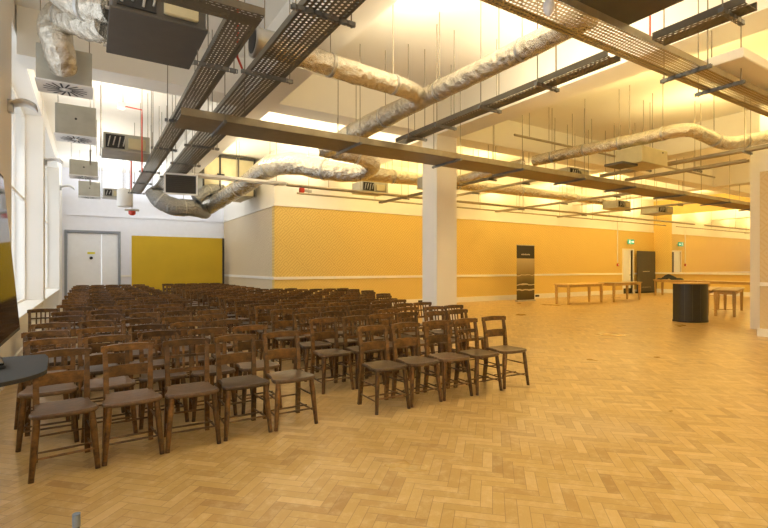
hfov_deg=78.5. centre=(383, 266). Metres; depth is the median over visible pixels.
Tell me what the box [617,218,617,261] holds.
conduit
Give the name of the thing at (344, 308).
chair
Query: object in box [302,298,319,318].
chair
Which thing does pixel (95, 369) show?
chair
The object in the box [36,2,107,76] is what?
duct
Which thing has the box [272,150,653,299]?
wall
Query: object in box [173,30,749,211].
cable tray
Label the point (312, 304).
chair
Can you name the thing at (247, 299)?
chair
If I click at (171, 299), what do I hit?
chair
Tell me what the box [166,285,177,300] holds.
chair
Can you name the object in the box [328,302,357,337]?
chair
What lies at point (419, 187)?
unit
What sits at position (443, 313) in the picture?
chair
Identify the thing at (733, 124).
beam
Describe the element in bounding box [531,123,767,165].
duct
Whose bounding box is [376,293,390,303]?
chair
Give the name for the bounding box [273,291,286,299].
chair
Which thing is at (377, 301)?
chair
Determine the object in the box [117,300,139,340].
chair
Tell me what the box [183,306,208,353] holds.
chair
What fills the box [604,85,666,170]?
box
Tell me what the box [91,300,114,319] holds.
chair
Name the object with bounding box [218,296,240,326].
chair
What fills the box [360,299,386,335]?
chair
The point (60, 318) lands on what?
chair
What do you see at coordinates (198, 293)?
chair
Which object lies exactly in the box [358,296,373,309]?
chair
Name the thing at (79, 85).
box
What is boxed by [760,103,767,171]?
wall
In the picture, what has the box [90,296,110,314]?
chair
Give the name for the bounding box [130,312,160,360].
chair
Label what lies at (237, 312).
chair
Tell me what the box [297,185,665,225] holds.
pipe
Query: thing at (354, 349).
chair
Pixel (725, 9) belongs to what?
cable tray
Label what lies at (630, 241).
exit sign
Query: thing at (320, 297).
chair
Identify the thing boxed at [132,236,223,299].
wall panel
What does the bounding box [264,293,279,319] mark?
chair
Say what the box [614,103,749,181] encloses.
cable tray
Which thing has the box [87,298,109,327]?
chair
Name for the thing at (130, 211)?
smoke detector
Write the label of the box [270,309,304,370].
chair
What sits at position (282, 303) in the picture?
chair
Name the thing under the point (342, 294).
chair
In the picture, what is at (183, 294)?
chair
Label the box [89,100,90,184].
pipe
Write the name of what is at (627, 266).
door
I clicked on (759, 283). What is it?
rail
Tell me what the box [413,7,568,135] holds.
pipe
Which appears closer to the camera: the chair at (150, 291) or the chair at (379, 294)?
the chair at (379, 294)
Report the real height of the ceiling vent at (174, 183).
2.154 m
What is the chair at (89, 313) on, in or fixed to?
on the floor
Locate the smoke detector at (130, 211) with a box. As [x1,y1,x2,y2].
[125,209,138,214]
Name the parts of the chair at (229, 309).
post, rail, panel, seat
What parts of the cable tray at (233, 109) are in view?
hanger rod, hanger rod, hanger rod, hanger rod, hanger rod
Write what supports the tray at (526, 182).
on the cable tray at (527, 182)
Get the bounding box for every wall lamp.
[7,98,37,113]
[44,157,62,165]
[60,184,74,189]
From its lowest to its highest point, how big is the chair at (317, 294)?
0.850 m
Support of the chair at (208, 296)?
on the floor
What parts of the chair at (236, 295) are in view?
rail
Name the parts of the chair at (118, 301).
rail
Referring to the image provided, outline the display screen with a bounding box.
[0,174,19,346]
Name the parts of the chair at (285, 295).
rail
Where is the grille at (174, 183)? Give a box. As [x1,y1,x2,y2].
[164,172,197,195]
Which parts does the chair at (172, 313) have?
post, rail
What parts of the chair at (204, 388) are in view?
post, leg, rail, rail, rail, seat, post, leg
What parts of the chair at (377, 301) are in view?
rail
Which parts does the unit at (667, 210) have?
plate, casing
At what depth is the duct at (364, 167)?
12.27 m
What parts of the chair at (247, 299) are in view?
rail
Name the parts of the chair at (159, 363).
post, rail, panel, seat, post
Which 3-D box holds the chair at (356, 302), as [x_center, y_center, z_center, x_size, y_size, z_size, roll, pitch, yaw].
[-0.350,1.077,8.722,0.437,0.850,0.480,0,0,-32]
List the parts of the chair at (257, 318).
post, leg, rail, panel, seat, post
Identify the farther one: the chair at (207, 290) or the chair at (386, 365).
the chair at (207, 290)
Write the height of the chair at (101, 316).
0.850 m
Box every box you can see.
[34,0,92,99]
[54,102,96,145]
[69,120,98,180]
[78,181,100,198]
[299,188,311,192]
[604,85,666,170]
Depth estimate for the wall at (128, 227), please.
19.46 m
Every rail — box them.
[224,273,636,279]
[758,282,767,285]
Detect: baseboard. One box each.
[0,301,61,391]
[392,289,636,305]
[657,289,749,296]
[757,328,767,336]
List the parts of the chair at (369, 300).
rail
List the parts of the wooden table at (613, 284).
leg, leg, leg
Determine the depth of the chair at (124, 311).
7.32 m
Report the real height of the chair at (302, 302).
0.850 m
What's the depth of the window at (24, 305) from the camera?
10.29 m
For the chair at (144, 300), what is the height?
0.850 m
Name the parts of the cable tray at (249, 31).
hanger rod, hanger rod, hanger rod, hanger rod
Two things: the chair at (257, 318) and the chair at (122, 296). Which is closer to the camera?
the chair at (257, 318)
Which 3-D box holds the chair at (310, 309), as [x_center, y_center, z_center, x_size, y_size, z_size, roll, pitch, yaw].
[-1.093,1.077,7.366,0.437,0.850,0.480,0,0,-29]
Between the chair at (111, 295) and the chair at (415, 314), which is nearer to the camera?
the chair at (415, 314)
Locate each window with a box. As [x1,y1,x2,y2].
[12,85,44,319]
[45,166,59,299]
[198,155,255,202]
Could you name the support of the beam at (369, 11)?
attached to the ceiling
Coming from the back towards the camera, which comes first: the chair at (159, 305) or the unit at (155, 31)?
the chair at (159, 305)
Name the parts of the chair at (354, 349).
post, rail, rail, leg, seat, post, leg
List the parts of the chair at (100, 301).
rail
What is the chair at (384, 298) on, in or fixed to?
on the floor
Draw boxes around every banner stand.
[515,245,535,301]
[635,251,654,292]
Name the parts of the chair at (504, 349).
post, rail, panel, leg, post, seat, leg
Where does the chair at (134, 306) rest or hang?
on the floor
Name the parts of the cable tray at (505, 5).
hanger rod, hanger rod, hanger rod, hanger rod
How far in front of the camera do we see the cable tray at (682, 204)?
18.80 m
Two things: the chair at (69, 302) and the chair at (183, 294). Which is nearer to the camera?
the chair at (69, 302)
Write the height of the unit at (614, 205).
1.600 m
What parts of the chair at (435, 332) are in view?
rail, seat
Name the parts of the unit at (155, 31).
control panel, casing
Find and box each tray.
[128,7,259,194]
[151,0,365,190]
[157,0,264,27]
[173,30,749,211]
[173,114,749,210]
[379,145,506,203]
[381,176,505,203]
[395,1,620,143]
[397,56,618,143]
[457,149,537,196]
[457,180,537,196]
[480,0,767,116]
[495,170,631,211]
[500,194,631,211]
[557,181,694,217]
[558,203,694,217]
[600,98,767,176]
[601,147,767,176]
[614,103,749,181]
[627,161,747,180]
[652,0,756,45]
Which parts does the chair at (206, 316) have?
rail, seat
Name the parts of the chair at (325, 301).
rail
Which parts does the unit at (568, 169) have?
hanger rod, casing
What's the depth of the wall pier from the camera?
10.11 m
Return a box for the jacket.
[657,274,683,279]
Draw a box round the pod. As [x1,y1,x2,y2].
[671,282,709,322]
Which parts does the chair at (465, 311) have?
post, rail, leg, post, seat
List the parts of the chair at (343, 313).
post, rail, rail, seat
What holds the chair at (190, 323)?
on the floor
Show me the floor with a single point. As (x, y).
(629, 415)
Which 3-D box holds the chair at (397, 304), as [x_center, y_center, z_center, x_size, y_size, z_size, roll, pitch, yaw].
[0.449,1.077,8.296,0.437,0.850,0.480,0,0,-31]
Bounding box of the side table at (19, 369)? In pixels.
[0,354,47,386]
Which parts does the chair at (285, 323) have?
post, leg, rail, panel, seat, post, leg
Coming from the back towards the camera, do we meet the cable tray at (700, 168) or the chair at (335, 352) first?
the cable tray at (700, 168)
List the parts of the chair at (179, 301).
rail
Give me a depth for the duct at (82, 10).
5.04 m
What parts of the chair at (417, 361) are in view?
post, rail, panel, leg, seat, post, leg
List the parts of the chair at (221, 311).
rail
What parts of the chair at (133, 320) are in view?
post, rail, panel, seat, post, leg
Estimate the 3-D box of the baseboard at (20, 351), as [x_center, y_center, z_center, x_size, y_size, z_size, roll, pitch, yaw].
[-5.344,1.400,6.802,0.045,0.200,27.200,0,0,-32]
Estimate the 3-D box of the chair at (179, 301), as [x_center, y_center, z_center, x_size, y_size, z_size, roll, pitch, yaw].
[-3.835,1.077,8.964,0.437,0.850,0.480,0,0,-30]
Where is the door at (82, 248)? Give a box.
[64,230,120,298]
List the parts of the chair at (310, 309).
post, rail, post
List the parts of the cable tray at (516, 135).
hanger rod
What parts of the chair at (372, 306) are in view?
rail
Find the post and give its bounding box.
[72,512,80,527]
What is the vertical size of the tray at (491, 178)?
0.004 m
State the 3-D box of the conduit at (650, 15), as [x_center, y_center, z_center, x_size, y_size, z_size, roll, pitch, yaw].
[3.509,-3.434,6.200,0.022,0.932,0.022,0,0,-10]
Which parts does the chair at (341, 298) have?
rail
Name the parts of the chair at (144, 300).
rail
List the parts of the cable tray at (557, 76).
hanger rod, hanger rod, hanger rod, hanger rod, hanger rod, hanger rod, hanger rod, hanger rod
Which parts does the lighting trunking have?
hanger rod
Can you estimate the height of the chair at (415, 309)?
0.850 m
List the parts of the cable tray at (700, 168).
hanger rod, hanger rod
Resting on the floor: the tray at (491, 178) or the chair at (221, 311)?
the chair at (221, 311)
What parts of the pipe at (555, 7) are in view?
hanger rod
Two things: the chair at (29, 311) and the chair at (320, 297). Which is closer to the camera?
the chair at (29, 311)
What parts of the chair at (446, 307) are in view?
rail, post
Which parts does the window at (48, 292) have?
sill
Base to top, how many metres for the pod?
1.075 m
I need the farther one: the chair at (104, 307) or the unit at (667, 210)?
the unit at (667, 210)
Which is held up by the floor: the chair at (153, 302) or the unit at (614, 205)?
the chair at (153, 302)
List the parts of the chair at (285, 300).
rail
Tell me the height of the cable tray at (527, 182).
1.640 m
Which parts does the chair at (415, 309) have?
rail, panel, seat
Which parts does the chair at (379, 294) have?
rail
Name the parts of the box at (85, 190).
diffuser plate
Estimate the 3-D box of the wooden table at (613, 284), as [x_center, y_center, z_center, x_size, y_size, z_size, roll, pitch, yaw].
[10.581,1.090,20.998,2.600,0.820,0.720,0,0,-38]
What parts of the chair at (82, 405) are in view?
leg, post, rail, panel, seat, post, leg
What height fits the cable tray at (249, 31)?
1.660 m
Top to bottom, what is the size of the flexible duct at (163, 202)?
2.251 m
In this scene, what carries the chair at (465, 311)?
on the floor
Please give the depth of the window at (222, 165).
16.20 m
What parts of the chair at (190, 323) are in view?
post, rail, panel, seat, post, leg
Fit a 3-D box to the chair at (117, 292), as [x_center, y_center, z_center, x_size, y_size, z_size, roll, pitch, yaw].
[-6.661,1.077,11.915,0.437,0.850,0.480,0,0,-30]
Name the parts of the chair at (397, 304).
rail, seat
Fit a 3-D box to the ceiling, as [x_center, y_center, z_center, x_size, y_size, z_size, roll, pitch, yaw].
[6.934,-4.000,14.474,30.300,0.200,27.800,0,0,-32]
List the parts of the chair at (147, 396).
post, leg, rail, panel, seat, post, leg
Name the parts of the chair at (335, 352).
post, rail, leg, panel, seat, post, leg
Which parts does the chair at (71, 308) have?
rail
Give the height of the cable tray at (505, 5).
1.660 m
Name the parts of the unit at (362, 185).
plate, control panel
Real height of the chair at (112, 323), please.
0.850 m
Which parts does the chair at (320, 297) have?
rail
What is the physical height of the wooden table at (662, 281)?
0.840 m
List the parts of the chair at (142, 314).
rail, post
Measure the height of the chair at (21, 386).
0.850 m
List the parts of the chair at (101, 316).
rail, post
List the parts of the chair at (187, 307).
rail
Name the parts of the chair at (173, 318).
rail, panel, seat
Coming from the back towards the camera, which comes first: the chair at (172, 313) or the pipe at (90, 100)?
the pipe at (90, 100)
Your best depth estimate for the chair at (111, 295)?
11.29 m
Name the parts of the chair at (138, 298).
rail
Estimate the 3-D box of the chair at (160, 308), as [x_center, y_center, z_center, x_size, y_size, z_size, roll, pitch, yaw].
[-3.414,1.077,7.449,0.437,0.850,0.480,0,0,-29]
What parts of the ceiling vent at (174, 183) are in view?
hanger rod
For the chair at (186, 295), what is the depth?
13.62 m
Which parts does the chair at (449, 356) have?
post, rail, panel, leg, seat, post, leg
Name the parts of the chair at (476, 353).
post, rail, rail, rail, post, leg, seat, leg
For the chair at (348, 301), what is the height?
0.850 m
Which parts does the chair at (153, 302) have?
rail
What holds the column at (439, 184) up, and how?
on the floor
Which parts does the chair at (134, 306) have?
rail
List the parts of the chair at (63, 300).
rail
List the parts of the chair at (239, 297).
rail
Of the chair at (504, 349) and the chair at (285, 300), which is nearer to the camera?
the chair at (504, 349)
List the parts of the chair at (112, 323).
seat, rail, panel, post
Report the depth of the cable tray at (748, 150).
9.87 m
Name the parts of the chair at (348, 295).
rail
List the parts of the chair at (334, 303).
rail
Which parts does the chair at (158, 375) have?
post, leg, rail, rail, seat, post, leg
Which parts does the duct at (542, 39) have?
hanger rod, hanger rod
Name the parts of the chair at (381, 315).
post, rail, panel, post, seat, leg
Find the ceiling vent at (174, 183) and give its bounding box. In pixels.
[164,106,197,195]
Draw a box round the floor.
[0,292,767,527]
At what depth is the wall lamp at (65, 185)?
16.80 m
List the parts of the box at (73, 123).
diffuser plate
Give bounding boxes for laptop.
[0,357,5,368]
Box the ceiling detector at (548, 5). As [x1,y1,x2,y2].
[543,0,554,16]
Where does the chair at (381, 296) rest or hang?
on the floor
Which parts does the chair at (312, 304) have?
rail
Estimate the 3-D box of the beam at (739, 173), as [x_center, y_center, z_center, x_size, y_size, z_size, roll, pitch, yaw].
[15.191,-3.530,15.506,0.600,0.740,20.200,0,0,-32]
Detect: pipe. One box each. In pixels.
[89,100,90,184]
[286,158,694,224]
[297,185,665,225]
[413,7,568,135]
[459,152,683,201]
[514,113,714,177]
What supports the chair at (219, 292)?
on the floor
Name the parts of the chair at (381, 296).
rail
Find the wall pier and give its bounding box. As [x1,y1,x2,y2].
[760,171,767,328]
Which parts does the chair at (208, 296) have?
rail, panel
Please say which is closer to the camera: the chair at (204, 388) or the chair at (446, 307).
the chair at (204, 388)
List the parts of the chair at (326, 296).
rail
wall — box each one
[0,0,61,356]
[62,167,223,299]
[224,152,271,292]
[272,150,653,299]
[654,193,749,291]
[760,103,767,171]
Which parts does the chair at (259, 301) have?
rail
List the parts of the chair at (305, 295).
rail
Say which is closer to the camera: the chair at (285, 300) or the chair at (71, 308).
the chair at (71, 308)
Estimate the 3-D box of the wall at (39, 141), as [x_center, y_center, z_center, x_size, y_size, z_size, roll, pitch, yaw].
[-5.630,-1.200,6.623,0.670,5.400,27.200,0,0,-32]
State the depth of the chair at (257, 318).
7.88 m
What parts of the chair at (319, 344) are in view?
post, rail, leg, seat, post, leg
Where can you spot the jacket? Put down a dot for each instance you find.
(668, 276)
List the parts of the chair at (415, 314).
post, rail, rail, leg, post, seat, leg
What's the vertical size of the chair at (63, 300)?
0.850 m
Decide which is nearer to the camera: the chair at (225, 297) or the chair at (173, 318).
the chair at (173, 318)
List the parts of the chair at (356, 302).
rail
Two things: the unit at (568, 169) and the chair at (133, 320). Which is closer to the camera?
the chair at (133, 320)
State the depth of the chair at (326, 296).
10.95 m
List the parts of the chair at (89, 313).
post, rail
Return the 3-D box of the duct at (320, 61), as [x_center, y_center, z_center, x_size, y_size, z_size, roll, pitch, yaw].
[-0.376,-3.223,6.565,2.585,1.354,0.368,0,0,-40]
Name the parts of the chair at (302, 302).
rail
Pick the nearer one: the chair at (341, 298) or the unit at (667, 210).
the chair at (341, 298)
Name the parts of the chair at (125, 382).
leg, post, rail, panel, seat, post, leg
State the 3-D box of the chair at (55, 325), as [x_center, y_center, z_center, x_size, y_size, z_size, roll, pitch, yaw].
[-3.758,1.077,5.312,0.437,0.850,0.480,0,0,-35]
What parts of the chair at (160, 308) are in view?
rail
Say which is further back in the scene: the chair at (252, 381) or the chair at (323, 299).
the chair at (323, 299)
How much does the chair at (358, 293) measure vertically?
0.850 m
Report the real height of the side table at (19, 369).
0.920 m
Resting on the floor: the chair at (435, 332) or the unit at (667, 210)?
the chair at (435, 332)
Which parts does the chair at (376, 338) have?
post, rail, seat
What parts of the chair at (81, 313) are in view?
rail, rail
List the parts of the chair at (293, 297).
rail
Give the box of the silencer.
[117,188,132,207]
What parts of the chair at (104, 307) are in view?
rail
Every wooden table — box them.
[553,283,603,304]
[601,281,641,301]
[653,279,705,294]
[698,281,749,286]
[708,287,720,315]
[712,287,744,316]
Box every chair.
[14,330,69,429]
[15,337,79,451]
[27,308,58,365]
[28,347,100,483]
[30,322,71,398]
[49,316,84,366]
[51,311,83,362]
[57,304,83,337]
[62,299,85,320]
[62,301,86,337]
[64,295,84,298]
[66,307,94,343]
[67,297,88,326]
[69,293,87,300]
[76,320,118,396]
[76,327,124,419]
[81,334,137,442]
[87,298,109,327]
[87,303,112,342]
[87,310,119,364]
[88,294,106,310]
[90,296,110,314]
[90,314,124,378]
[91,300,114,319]
[97,306,126,352]
[101,342,164,465]
[110,294,128,299]
[112,292,129,297]
[113,297,133,320]
[115,295,134,323]
[116,302,143,341]
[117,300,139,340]
[121,318,161,389]
[122,308,150,357]
[127,324,170,397]
[130,305,155,349]
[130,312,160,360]
[132,293,149,302]
[137,295,155,312]
[137,297,157,308]
[137,330,188,429]
[143,299,164,339]
[145,301,170,339]
[146,290,161,305]
[152,293,169,304]
[154,307,182,354]
[158,304,187,353]
[159,294,176,298]
[160,316,200,381]
[162,338,220,453]
[164,311,194,363]
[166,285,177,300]
[168,298,188,316]
[170,300,195,335]
[170,321,213,402]
[172,286,184,306]
[182,288,196,315]
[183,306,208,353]
[185,289,202,315]
[187,327,237,421]
[190,290,207,315]
[196,314,233,381]
[197,292,216,319]
[197,309,230,366]
[201,289,214,306]
[202,293,218,319]
[207,290,221,302]
[207,295,228,331]
[209,319,250,393]
[214,334,272,440]
[215,291,233,308]
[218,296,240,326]
[224,299,248,343]
[227,294,243,331]
[232,291,246,317]
[232,325,281,413]
[234,301,260,340]
[238,292,257,317]
[238,296,255,333]
[246,298,270,333]
[248,303,278,351]
[254,305,285,359]
[258,300,285,341]
[259,295,281,329]
[262,331,317,431]
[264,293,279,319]
[268,297,285,324]
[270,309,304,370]
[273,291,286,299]
[274,302,298,344]
[278,294,296,328]
[280,299,306,341]
[281,304,310,358]
[288,296,305,314]
[292,313,333,381]
[295,294,313,312]
[296,301,316,341]
[298,307,321,361]
[299,292,312,301]
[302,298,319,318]
[306,296,328,315]
[306,303,333,349]
[309,318,353,393]
[313,293,327,298]
[318,300,341,325]
[320,311,356,370]
[322,298,338,317]
[324,306,357,358]
[325,295,340,310]
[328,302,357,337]
[330,293,350,310]
[331,291,344,297]
[340,297,356,336]
[341,300,364,336]
[341,316,384,388]
[343,294,357,305]
[346,292,364,309]
[347,305,378,346]
[349,310,383,366]
[350,301,377,334]
[357,325,410,414]
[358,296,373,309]
[360,294,374,303]
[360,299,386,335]
[362,292,375,309]
[367,313,409,377]
[370,304,402,353]
[372,300,389,335]
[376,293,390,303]
[376,295,394,315]
[377,309,412,357]
[381,298,397,319]
[389,299,406,329]
[390,322,442,407]
[394,303,424,348]
[395,312,434,378]
[397,307,432,357]
[413,302,441,345]
[422,320,472,400]
[423,311,464,375]
[424,306,454,356]
[444,305,473,350]
[447,309,483,369]
[453,318,502,395]
[481,316,529,388]
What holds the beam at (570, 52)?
attached to the ceiling
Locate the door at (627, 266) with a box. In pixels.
[622,249,633,293]
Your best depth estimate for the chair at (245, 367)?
5.12 m
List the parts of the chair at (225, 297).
rail, seat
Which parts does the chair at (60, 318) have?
panel, rail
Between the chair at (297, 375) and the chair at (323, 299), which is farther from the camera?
the chair at (323, 299)
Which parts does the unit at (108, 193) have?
control panel, plate, casing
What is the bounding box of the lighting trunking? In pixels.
[181,130,286,185]
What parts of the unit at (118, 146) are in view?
hanger rod, hanger rod, control panel, casing, plate, hanger rod, hanger rod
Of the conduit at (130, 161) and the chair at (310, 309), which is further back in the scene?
the conduit at (130, 161)
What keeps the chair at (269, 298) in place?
on the floor
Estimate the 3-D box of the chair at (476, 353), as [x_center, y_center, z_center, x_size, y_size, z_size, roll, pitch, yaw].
[1.136,1.077,5.786,0.437,0.850,0.480,0,0,-33]
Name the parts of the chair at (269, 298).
rail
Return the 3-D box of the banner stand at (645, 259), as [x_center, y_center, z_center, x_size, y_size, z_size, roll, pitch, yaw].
[15.193,0.290,27.241,1.960,2.420,0.180,0,0,-32]
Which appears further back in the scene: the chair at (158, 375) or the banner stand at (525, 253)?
the banner stand at (525, 253)
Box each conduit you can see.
[117,102,142,171]
[130,161,131,189]
[236,9,242,68]
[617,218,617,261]
[649,15,650,35]
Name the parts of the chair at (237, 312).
post, rail, panel, seat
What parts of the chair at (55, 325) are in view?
post, rail, rail, seat, post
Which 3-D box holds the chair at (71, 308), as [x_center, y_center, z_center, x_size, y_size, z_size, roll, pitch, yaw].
[-4.841,1.077,7.484,0.437,0.850,0.480,0,0,-29]
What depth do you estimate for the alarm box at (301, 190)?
13.50 m
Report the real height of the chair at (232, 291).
0.850 m
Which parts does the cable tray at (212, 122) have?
hanger rod, hanger rod, hanger rod, hanger rod, hanger rod, hanger rod, hanger rod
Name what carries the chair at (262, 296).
on the floor
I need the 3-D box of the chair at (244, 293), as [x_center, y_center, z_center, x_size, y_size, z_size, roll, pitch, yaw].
[-3.474,1.077,12.021,0.437,0.850,0.480,0,0,-34]
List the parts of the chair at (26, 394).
leg, post, seat, rail, rail, post, leg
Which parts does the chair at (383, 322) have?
post, rail, panel, seat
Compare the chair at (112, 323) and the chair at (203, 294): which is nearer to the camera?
the chair at (112, 323)
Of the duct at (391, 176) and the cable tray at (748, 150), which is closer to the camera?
the cable tray at (748, 150)
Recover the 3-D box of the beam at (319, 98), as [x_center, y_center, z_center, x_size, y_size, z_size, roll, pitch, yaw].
[6.818,-3.536,15.008,29.330,0.728,0.570,0,0,-32]
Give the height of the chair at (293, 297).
0.850 m
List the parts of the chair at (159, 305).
rail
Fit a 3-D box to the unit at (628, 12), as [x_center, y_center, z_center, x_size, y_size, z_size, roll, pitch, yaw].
[2.126,-3.175,3.703,1.790,1.450,1.492,0,0,-32]
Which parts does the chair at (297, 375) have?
post, leg, rail, panel, seat, post, leg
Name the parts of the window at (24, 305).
sill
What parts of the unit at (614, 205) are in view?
casing, plate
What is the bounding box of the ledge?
[655,272,749,274]
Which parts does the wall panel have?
edge post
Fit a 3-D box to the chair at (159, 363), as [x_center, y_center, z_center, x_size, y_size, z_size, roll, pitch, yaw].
[-2.588,1.077,5.154,0.437,0.850,0.480,0,0,-30]
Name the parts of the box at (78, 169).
plenum casing, diffuser plate, hanger rod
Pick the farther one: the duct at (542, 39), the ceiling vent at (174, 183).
the ceiling vent at (174, 183)
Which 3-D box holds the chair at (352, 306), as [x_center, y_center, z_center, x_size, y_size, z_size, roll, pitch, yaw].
[-0.346,1.077,7.848,0.437,0.850,0.480,0,0,-29]
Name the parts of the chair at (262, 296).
rail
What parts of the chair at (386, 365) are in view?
post, rail, panel, leg, seat, post, leg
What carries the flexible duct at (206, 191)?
hanging from the ceiling
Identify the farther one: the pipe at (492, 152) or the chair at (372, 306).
the pipe at (492, 152)
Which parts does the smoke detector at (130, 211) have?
mount plate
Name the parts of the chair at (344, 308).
rail, seat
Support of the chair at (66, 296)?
on the floor
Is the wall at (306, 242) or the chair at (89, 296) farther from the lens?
the wall at (306, 242)
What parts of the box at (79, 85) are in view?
diffuser plate, plenum casing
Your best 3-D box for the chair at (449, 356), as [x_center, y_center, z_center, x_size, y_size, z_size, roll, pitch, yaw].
[0.736,1.077,5.560,0.437,0.850,0.480,0,0,-30]
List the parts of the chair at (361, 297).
rail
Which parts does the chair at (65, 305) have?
rail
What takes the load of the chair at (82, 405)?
on the floor
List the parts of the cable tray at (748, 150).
hanger rod, hanger rod, hanger rod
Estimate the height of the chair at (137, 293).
0.850 m
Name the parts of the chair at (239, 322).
post, rail, panel, seat, post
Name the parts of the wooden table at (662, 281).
leg, leg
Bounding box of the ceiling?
[14,0,767,200]
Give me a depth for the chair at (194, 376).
4.90 m
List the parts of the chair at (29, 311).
post, seat, rail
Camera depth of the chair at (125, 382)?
4.38 m
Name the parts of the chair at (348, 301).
rail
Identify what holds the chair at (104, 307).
on the floor
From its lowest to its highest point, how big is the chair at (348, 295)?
0.850 m
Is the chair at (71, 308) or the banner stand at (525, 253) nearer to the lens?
the chair at (71, 308)
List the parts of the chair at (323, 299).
rail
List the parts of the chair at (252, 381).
post, leg, rail, panel, seat, post, leg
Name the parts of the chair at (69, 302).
rail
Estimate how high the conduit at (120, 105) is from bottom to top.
1.980 m
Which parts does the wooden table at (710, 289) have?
leg, leg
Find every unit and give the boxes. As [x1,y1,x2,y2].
[100,82,151,161]
[101,160,123,199]
[103,0,209,69]
[352,181,387,196]
[416,177,421,189]
[556,125,588,174]
[577,0,683,24]
[603,175,630,210]
[641,179,672,215]
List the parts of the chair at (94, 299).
rail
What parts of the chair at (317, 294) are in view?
rail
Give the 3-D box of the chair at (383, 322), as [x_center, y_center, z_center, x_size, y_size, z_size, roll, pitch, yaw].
[0.166,1.077,7.154,0.437,0.850,0.480,0,0,-31]
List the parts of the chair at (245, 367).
post, leg, rail, panel, seat, post, leg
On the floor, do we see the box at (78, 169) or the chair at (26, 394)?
the chair at (26, 394)
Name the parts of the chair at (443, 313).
post, rail, panel, leg, post, seat, leg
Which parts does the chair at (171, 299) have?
rail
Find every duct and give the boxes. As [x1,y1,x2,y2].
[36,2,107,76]
[49,0,108,24]
[145,186,210,218]
[191,184,224,203]
[203,152,380,213]
[274,34,423,104]
[319,3,597,156]
[334,157,618,204]
[457,158,524,184]
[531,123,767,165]
[691,31,767,104]
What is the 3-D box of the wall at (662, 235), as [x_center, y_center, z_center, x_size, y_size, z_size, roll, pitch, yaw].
[21.422,-1.200,19.547,0.250,5.400,20.450,0,0,-32]
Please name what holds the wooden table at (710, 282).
on the floor
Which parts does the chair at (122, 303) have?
rail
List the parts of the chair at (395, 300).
post, rail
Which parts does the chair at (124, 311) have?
rail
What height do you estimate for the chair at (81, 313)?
0.850 m
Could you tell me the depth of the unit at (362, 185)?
15.18 m
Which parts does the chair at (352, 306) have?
rail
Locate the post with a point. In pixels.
(76, 517)
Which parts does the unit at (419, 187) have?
casing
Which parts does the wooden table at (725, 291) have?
leg, leg, leg, leg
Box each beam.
[17,5,749,197]
[158,0,397,191]
[324,0,767,164]
[479,110,749,194]
[572,162,749,205]
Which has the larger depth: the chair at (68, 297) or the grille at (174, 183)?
the grille at (174, 183)
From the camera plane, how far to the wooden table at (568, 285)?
19.03 m
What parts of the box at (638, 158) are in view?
under plate, hanger rod, box casing, hanger rod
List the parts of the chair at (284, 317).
post, rail, panel, seat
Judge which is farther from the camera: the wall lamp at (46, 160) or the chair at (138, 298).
the wall lamp at (46, 160)
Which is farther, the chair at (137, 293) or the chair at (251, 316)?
the chair at (137, 293)
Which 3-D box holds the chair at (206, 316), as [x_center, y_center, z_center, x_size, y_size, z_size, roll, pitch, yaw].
[-2.271,1.077,6.320,0.437,0.850,0.480,0,0,-32]
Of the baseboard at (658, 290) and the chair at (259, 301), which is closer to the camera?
the chair at (259, 301)
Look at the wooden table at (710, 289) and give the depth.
15.30 m
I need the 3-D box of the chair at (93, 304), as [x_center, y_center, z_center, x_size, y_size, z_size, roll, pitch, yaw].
[-5.001,1.077,8.303,0.437,0.850,0.480,0,0,-34]
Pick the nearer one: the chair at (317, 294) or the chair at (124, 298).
the chair at (124, 298)
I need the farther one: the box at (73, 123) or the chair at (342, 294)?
the chair at (342, 294)
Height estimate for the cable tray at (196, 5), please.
0.074 m
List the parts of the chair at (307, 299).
rail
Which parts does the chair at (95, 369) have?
leg, post, rail, panel, seat, post, leg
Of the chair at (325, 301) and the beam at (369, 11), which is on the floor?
the chair at (325, 301)
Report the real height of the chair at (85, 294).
0.850 m
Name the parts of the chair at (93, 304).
rail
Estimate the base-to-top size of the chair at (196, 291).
0.850 m
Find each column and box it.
[422,134,456,329]
[750,106,759,328]
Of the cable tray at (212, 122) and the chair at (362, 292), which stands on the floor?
the chair at (362, 292)
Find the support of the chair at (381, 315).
on the floor
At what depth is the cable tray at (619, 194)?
16.76 m
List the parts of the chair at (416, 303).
rail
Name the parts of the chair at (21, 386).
leg, post, rail, panel, seat, post, leg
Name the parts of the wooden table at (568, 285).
leg, leg, leg, leg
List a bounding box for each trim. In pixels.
[62,213,222,222]
[223,203,653,232]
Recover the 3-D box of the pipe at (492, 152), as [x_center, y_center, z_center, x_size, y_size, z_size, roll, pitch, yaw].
[7.316,-3.335,16.599,14.000,1.130,0.060,0,0,-32]
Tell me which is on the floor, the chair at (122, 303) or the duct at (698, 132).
the chair at (122, 303)
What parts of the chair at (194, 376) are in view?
post, leg, rail, panel, seat, post, leg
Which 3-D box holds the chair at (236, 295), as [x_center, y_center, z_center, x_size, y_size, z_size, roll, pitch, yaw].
[-3.449,1.077,11.115,0.437,0.850,0.480,0,0,-32]
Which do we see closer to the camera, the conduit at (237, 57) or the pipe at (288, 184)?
the conduit at (237, 57)
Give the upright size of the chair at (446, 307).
0.850 m
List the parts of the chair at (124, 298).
rail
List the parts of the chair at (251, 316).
post, rail, panel, post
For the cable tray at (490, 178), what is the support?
hanging from the ceiling
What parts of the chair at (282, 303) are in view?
rail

